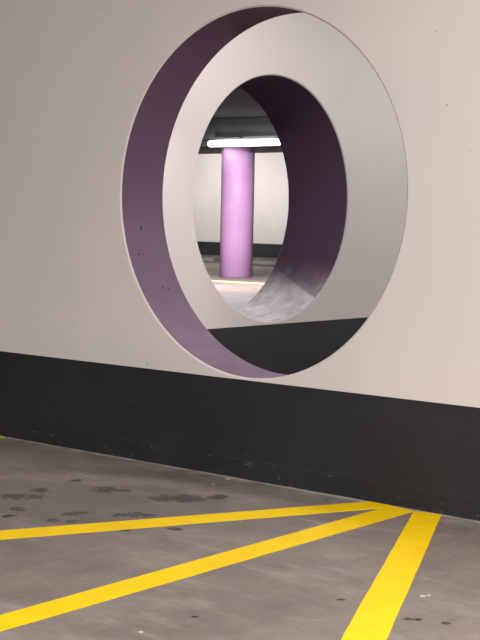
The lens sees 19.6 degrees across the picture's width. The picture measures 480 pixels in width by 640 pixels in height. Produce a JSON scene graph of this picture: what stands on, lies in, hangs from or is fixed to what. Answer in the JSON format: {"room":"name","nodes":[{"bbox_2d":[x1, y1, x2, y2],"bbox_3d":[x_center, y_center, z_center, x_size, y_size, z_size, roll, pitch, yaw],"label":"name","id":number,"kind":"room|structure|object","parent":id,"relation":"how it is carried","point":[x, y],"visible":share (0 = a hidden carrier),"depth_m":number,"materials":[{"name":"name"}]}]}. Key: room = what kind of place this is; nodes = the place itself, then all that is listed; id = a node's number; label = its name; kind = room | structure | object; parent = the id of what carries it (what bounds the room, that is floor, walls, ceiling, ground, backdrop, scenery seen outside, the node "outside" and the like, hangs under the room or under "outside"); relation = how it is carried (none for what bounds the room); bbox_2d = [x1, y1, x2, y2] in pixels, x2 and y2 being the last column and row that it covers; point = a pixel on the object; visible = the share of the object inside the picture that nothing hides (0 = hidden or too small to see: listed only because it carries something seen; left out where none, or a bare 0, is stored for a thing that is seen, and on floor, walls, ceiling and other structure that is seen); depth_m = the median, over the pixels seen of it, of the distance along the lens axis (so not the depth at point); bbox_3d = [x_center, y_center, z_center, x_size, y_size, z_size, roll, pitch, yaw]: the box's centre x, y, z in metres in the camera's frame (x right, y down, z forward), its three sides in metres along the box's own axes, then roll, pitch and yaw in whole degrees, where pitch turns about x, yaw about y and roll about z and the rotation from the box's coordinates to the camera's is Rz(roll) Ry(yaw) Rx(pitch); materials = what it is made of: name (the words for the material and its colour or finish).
{"room":"parking garage","nodes":[
{"label":"parking garage","id":0,"kind":"room"},
{"bbox_2d":[0,0,479,407],"bbox_3d":[-1.195,-0.968,7.810,20.000,3.226,0.317,5,6,40],"label":"wall","id":1,"kind":"structure","parent":0,"point":[76,76],"depth_m":7.01,"materials":[{"name":"beige paint"}]},
{"bbox_2d":[122,7,302,377],"bbox_3d":[0.157,-0.600,6.684,1.741,1.760,0.302,5,6,40],"label":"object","id":2,"kind":"structure","parent":1,"relation":"in","point":[159,109],"depth_m":7.13,"materials":[{"name":"purple paint"}]},
{"bbox_2d":[0,351,479,497],"bbox_3d":[-1.325,0.412,7.791,20.000,0.472,0.002,5,6,40],"label":"wall band","id":3,"kind":"object","parent":1,"relation":"attached to","point":[421,444],"visible":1,"depth_m":6.61,"materials":[{"name":"black paint"}]},
{"bbox_2d":[0,418,479,520],"bbox_3d":[-1.335,0.598,7.796,20.000,0.098,0.020,5,6,40],"label":"baseboard","id":4,"kind":"structure","parent":1,"relation":"attached to","point":[395,494],"depth_m":6.60,"materials":[{"name":"black paint"}]},
{"bbox_2d":[0,255,479,639],"bbox_3d":[-1.652,-0.149,19.776,56.000,0.200,44.000,5,6,40],"label":"floor","id":5,"kind":"structure","parent":0,"point":[313,590],"depth_m":5.13,"materials":[{"name":"grey concrete"}]},
{"bbox_2d":[0,501,390,539],"bbox_3d":[-0.610,0.829,5.538,2.770,0.002,0.149,-1,5,-25],"label":"floor marking","id":6,"kind":"object","parent":5,"relation":"on","point":[231,516],"visible":1,"depth_m":5.71,"materials":[{"name":"yellow paint"}]},
{"bbox_2d":[0,506,412,630],"bbox_3d":[-0.262,0.889,4.824,0.137,0.002,3.135,4,5,38],"label":"floor marking","id":7,"kind":"object","parent":5,"relation":"on","point":[55,607],"visible":1,"depth_m":4.91,"materials":[{"name":"yellow paint"}]},
{"bbox_2d":[202,257,216,262],"bbox_3d":[-1.318,-1.639,37.657,1.700,0.130,0.180,5,6,40],"label":"wheel stop","id":8,"kind":"object","parent":5,"relation":"on","point":[205,260],"visible":0.3,"depth_m":37.14,"materials":[{"name":"grey concrete"}]},
{"bbox_2d":[219,146,254,277],"bbox_3d":[-0.058,-2.229,28.793,0.684,2.672,0.684,5,6,40],"label":"column","id":9,"kind":"structure","parent":5,"relation":"on","point":[238,162],"depth_m":28.51,"materials":[{"name":"purple paint"}]},
{"bbox_2d":[212,280,264,284],"bbox_3d":[-1.487,-0.836,27.671,14.000,0.004,0.402,5,6,40],"label":"floor marking","id":10,"kind":"object","parent":5,"relation":"on","point":[212,280],"visible":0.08,"depth_m":26.39,"materials":[{"name":"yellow paint"}]},
{"bbox_2d":[253,261,275,266],"bbox_3d":[0.913,-1.407,35.119,1.700,0.130,0.180,5,6,40],"label":"wheel stop","id":11,"kind":"object","parent":5,"relation":"on","point":[255,263],"visible":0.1,"depth_m":35.25,"materials":[{"name":"grey concrete"}]},
{"bbox_2d":[341,511,441,639],"bbox_3d":[0.431,0.933,4.399,0.139,0.003,3.223,2,4,13],"label":"floor marking","id":12,"kind":"object","parent":5,"relation":"on","point":[374,619],"visible":1,"depth_m":4.78,"materials":[{"name":"yellow paint"}]},
{"bbox_2d":[198,87,282,153],"bbox_3d":[-1.585,-3.590,19.520,56.000,0.250,44.000,5,6,40],"label":"ceiling","id":13,"kind":"structure","parent":0,"point":[238,104],"depth_m":25.95,"materials":[{"name":"concrete"}]},
{"bbox_2d":[199,117,280,149],"bbox_3d":[-4.151,-4.183,32.233,34.644,0.554,1.100,5,6,40],"label":"beam","id":14,"kind":"structure","parent":13,"relation":"attached to","point":[254,126],"depth_m":28.08,"materials":[{"name":"grey concrete"}]},
{"bbox_2d":[202,135,279,146],"bbox_3d":[-0.132,-3.606,28.027,2.462,0.222,0.166,5,6,40],"label":"tube light","id":15,"kind":"object","parent":14,"relation":"attached to","point":[258,140],"visible":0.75,"depth_m":27.79,"materials":[{"name":"white plastic"}]},
{"bbox_2d":[193,153,288,243],"bbox_3d":[3.323,-3.362,41.166,34.644,3.226,0.300,5,6,40],"label":"wall","id":16,"kind":"structure","parent":0,"point":[271,193],"depth_m":43.30,"materials":[{"name":"paint"}]},
{"bbox_2d":[197,241,281,257],"bbox_3d":[3.198,-1.957,41.155,34.644,0.420,0.004,5,6,40],"label":"wall band","id":17,"kind":"object","parent":16,"relation":"attached to","point":[205,248],"depth_m":43.42,"materials":[{"name":"black paint"}]},
{"bbox_2d":[163,13,407,328],"bbox_3d":[4.497,-1.421,15.386,0.582,3.226,18.623,5,6,40],"label":"wall","id":18,"kind":"structure","parent":0,"point":[302,48],"depth_m":10.38,"materials":[{"name":"paint"}]},
{"bbox_2d":[207,317,367,374],"bbox_3d":[4.693,-0.034,15.300,0.002,0.480,18.623,5,6,40],"label":"wall band","id":19,"kind":"object","parent":18,"relation":"attached to","point":[285,348],"depth_m":10.18,"materials":[{"name":"black paint"}]},
{"bbox_2d":[237,75,346,321],"bbox_3d":[0.034,-0.881,10.152,0.567,1.755,1.755,5,6,40],"label":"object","id":20,"kind":"structure","parent":18,"relation":"in","point":[317,185],"depth_m":10.68,"materials":[{"name":"purple paint"}]}
]}

